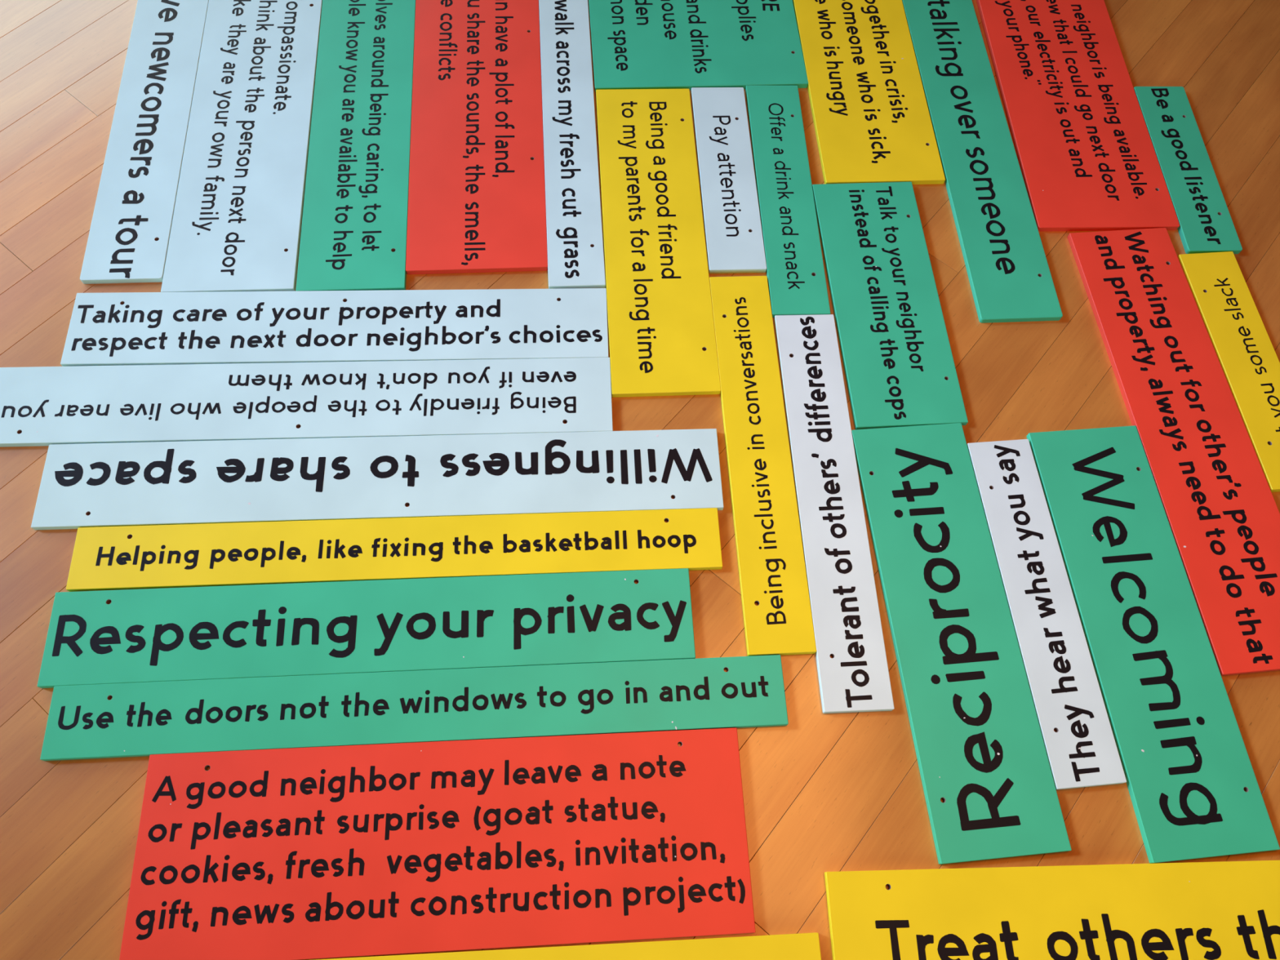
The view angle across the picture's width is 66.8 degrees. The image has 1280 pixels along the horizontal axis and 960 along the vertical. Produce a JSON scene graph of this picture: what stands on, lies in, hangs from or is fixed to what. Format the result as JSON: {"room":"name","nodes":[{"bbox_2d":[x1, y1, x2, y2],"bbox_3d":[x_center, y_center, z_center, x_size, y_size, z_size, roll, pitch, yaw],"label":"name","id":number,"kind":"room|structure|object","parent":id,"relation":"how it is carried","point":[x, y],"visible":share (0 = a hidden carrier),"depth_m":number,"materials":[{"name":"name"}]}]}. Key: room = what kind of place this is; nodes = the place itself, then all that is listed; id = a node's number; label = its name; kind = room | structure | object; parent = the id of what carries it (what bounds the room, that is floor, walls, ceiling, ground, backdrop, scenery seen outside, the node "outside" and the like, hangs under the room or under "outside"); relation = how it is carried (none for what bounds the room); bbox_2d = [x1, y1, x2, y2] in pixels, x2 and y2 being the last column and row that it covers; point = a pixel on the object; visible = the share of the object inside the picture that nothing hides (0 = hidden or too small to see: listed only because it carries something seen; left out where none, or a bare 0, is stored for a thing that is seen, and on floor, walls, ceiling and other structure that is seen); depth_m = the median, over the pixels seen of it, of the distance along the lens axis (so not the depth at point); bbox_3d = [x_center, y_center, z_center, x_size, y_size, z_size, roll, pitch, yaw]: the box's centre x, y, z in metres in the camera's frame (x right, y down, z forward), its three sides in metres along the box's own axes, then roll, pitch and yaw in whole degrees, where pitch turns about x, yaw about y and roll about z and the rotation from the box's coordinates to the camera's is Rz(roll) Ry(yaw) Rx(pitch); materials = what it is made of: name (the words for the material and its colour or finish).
{"room":"art gallery","nodes":[
{"label":"art gallery","id":0,"kind":"room"},
{"bbox_2d":[0,0,1279,959],"bbox_3d":[-0.177,-0.311,1.867,7.826,0.042,9.407,6,66,0],"label":"floor","id":1,"kind":"structure","parent":0,"point":[837,792],"depth_m":1.76,"materials":[{"name":"brown wood"}]},
{"bbox_2d":[80,0,208,284],"bbox_3d":[-1.007,-0.852,2.040,0.151,0.012,1.048,-2,66,-4],"label":"painted sign","id":2,"kind":"object","parent":1,"relation":"on","point":[130,233],"visible":1,"depth_m":1.95,"materials":[{"name":"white paint"}]},
{"bbox_2d":[160,0,322,292],"bbox_3d":[-0.809,-0.845,2.047,0.244,0.012,1.078,-2,66,-4],"label":"painted sign","id":3,"kind":"object","parent":1,"relation":"on","point":[237,225],"visible":1,"depth_m":1.96,"materials":[{"name":"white paint"}]},
{"bbox_2d":[0,357,613,447],"bbox_3d":[-0.643,-0.141,1.739,1.184,0.012,0.154,-1,66,-3],"label":"painted sign","id":4,"kind":"object","parent":1,"relation":"on","point":[40,406],"visible":1,"depth_m":1.74,"materials":[{"name":"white paint"}]},
{"bbox_2d":[60,288,608,366],"bbox_3d":[-0.553,-0.286,1.808,0.985,0.012,0.154,-1,66,-3],"label":"painted sign","id":5,"kind":"object","parent":1,"relation":"on","point":[206,327],"visible":1,"depth_m":1.80,"materials":[{"name":"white paint"}]},
{"bbox_2d":[295,0,415,290],"bbox_3d":[-0.584,-0.852,2.061,0.203,0.012,1.082,-2,66,-4],"label":"painted sign","id":6,"kind":"object","parent":1,"relation":"on","point":[354,228],"visible":1,"depth_m":1.97,"materials":[{"name":"green paint"}]},
{"bbox_2d":[37,568,695,688],"bbox_3d":[-0.429,0.238,1.580,1.032,0.012,0.153,-2,66,-4],"label":"painted sign","id":7,"kind":"object","parent":1,"relation":"on","point":[144,635],"visible":1,"depth_m":1.57,"materials":[{"name":"green paint"}]},
{"bbox_2d":[31,428,724,529],"bbox_3d":[-0.439,-0.004,1.688,1.163,0.012,0.154,-2,66,-3],"label":"painted sign","id":8,"kind":"object","parent":1,"relation":"on","point":[120,484],"visible":1,"depth_m":1.68,"materials":[{"name":"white paint"}]},
{"bbox_2d":[66,507,722,591],"bbox_3d":[-0.399,0.116,1.636,1.075,0.012,0.108,-2,66,-4],"label":"painted sign","id":9,"kind":"object","parent":1,"relation":"on","point":[287,552],"visible":1,"depth_m":1.63,"materials":[{"name":"yellow paint"}]},
{"bbox_2d":[40,654,788,760],"bbox_3d":[-0.339,0.356,1.531,1.146,0.012,0.112,-2,66,-4],"label":"painted sign","id":10,"kind":"object","parent":1,"relation":"on","point":[85,722],"visible":1,"depth_m":1.52,"materials":[{"name":"green paint"}]},
{"bbox_2d":[119,728,755,959],"bbox_3d":[-0.289,0.541,1.450,0.901,0.012,0.294,-2,66,-4],"label":"painted sign","id":11,"kind":"object","parent":1,"relation":"on","point":[365,850],"visible":1,"depth_m":1.44,"materials":[{"name":"red paint"}]},
{"bbox_2d":[405,0,547,274],"bbox_3d":[-0.349,-0.877,2.084,0.272,0.012,1.039,-2,66,-4],"label":"painted sign","id":12,"kind":"object","parent":1,"relation":"on","point":[477,203],"visible":1,"depth_m":2.00,"materials":[{"name":"red paint"}]},
{"bbox_2d":[311,932,821,959],"bbox_3d":[-0.207,0.745,1.363,0.944,0.012,0.155,-1,66,-3],"label":"painted sign","id":13,"kind":"object","parent":1,"relation":"on","point":[800,946],"visible":1,"depth_m":1.40,"materials":[{"name":"yellow paint"}]},
{"bbox_2d":[538,0,605,288],"bbox_3d":[-0.157,-0.863,2.087,0.110,0.012,1.081,-2,66,-4],"label":"painted sign","id":14,"kind":"object","parent":1,"relation":"on","point":[575,241],"visible":1,"depth_m":2.00,"materials":[{"name":"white paint"}]},
{"bbox_2d":[595,88,720,397],"bbox_3d":[0.027,-0.496,1.931,0.200,0.012,0.742,-2,66,-4],"label":"painted sign","id":15,"kind":"object","parent":1,"relation":"on","point":[662,339],"visible":1,"depth_m":1.91,"materials":[{"name":"yellow paint"}]},
{"bbox_2d":[588,0,808,92],"bbox_3d":[0.114,-1.107,2.209,0.463,0.012,0.574,-3,66,-4],"label":"painted sign","id":16,"kind":"object","parent":1,"relation":"on","point":[637,44],"visible":1,"depth_m":2.14,"materials":[{"name":"green paint"}]},
{"bbox_2d":[690,87,766,273],"bbox_3d":[0.179,-0.625,1.996,0.114,0.012,0.476,-2,66,-4],"label":"painted sign","id":17,"kind":"object","parent":1,"relation":"on","point":[733,232],"visible":1,"depth_m":1.98,"materials":[{"name":"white paint"}]},
{"bbox_2d":[709,275,816,656],"bbox_3d":[0.212,-0.054,1.742,0.113,0.012,0.745,-2,66,-4],"label":"painted sign","id":18,"kind":"object","parent":1,"relation":"on","point":[772,573],"visible":1,"depth_m":1.72,"materials":[{"name":"yellow paint"}]},
{"bbox_2d":[745,84,830,317],"bbox_3d":[0.297,-0.583,1.983,0.113,0.012,0.587,-1,66,-3],"label":"painted sign","id":19,"kind":"object","parent":1,"relation":"on","point":[796,275],"visible":1,"depth_m":1.97,"materials":[{"name":"green paint"}]},
{"bbox_2d":[773,314,894,713],"bbox_3d":[0.333,0.029,1.710,0.114,0.012,0.751,-2,66,-3],"label":"painted sign","id":20,"kind":"object","parent":1,"relation":"on","point":[846,614],"visible":1,"depth_m":1.68,"materials":[{"name":"white paint"}]},
{"bbox_2d":[792,0,945,184],"bbox_3d":[0.481,-0.995,2.177,0.251,0.012,0.836,-2,66,-4],"label":"painted sign","id":21,"kind":"object","parent":1,"relation":"on","point":[872,120],"visible":1,"depth_m":2.10,"materials":[{"name":"yellow paint"}]},
{"bbox_2d":[812,182,968,429],"bbox_3d":[0.477,-0.354,1.889,0.208,0.012,0.560,-3,66,-4],"label":"painted sign","id":22,"kind":"object","parent":1,"relation":"on","point":[900,369],"visible":1,"depth_m":1.87,"materials":[{"name":"green paint"}]},
{"bbox_2d":[851,422,1071,864],"bbox_3d":[0.521,0.239,1.625,0.205,0.012,0.736,-4,66,-5],"label":"painted sign","id":23,"kind":"object","parent":1,"relation":"on","point":[980,746],"visible":1,"depth_m":1.60,"materials":[{"name":"green paint"}]},
{"bbox_2d":[902,0,1062,323],"bbox_3d":[0.701,-0.846,2.120,0.163,0.012,1.176,-2,66,-4],"label":"painted sign","id":24,"kind":"object","parent":1,"relation":"on","point":[1011,280],"visible":1,"depth_m":2.03,"materials":[{"name":"green paint"}]},
{"bbox_2d":[966,439,1126,789],"bbox_3d":[0.679,0.206,1.647,0.115,0.012,0.604,-4,66,-5],"label":"painted sign","id":25,"kind":"object","parent":1,"relation":"on","point":[1082,750],"visible":1,"depth_m":1.63,"materials":[{"name":"white paint"}]},
{"bbox_2d":[824,860,1279,959],"bbox_3d":[0.865,0.719,1.426,1.168,0.012,0.294,0,66,-3],"label":"painted sign","id":26,"kind":"object","parent":1,"relation":"on","point":[1224,910],"visible":1,"depth_m":1.44,"materials":[{"name":"yellow paint"}]},
{"bbox_2d":[976,0,1179,231],"bbox_3d":[0.936,-0.952,2.179,0.297,0.012,0.962,-1,66,-3],"label":"painted sign","id":27,"kind":"object","parent":1,"relation":"on","point":[1087,159],"visible":1,"depth_m":2.10,"materials":[{"name":"red paint"}]},
{"bbox_2d":[1026,425,1279,863],"bbox_3d":[0.848,0.243,1.639,0.205,0.012,0.735,-4,66,-5],"label":"painted sign","id":28,"kind":"object","parent":1,"relation":"on","point":[1194,791],"visible":1,"depth_m":1.61,"materials":[{"name":"green paint"}]},
{"bbox_2d":[1066,227,1279,675],"bbox_3d":[1.019,-0.095,1.799,0.206,0.012,0.904,-4,66,-5],"label":"painted sign","id":29,"kind":"object","parent":1,"relation":"on","point":[1222,512],"visible":1,"depth_m":1.78,"materials":[{"name":"red paint"}]},
{"bbox_2d":[1133,86,1242,253],"bbox_3d":[1.157,-0.665,2.061,0.114,0.012,0.445,-1,66,-3],"label":"painted sign","id":30,"kind":"object","parent":1,"relation":"on","point":[1206,223],"visible":1,"depth_m":2.05,"materials":[{"name":"green paint"}]},
{"bbox_2d":[1177,251,1279,492],"bbox_3d":[1.170,-0.221,1.863,0.115,0.012,0.520,-4,66,-5],"label":"painted sign","id":31,"kind":"object","parent":1,"relation":"on","point":[1250,363],"visible":1,"depth_m":1.87,"materials":[{"name":"yellow paint"}]}
]}

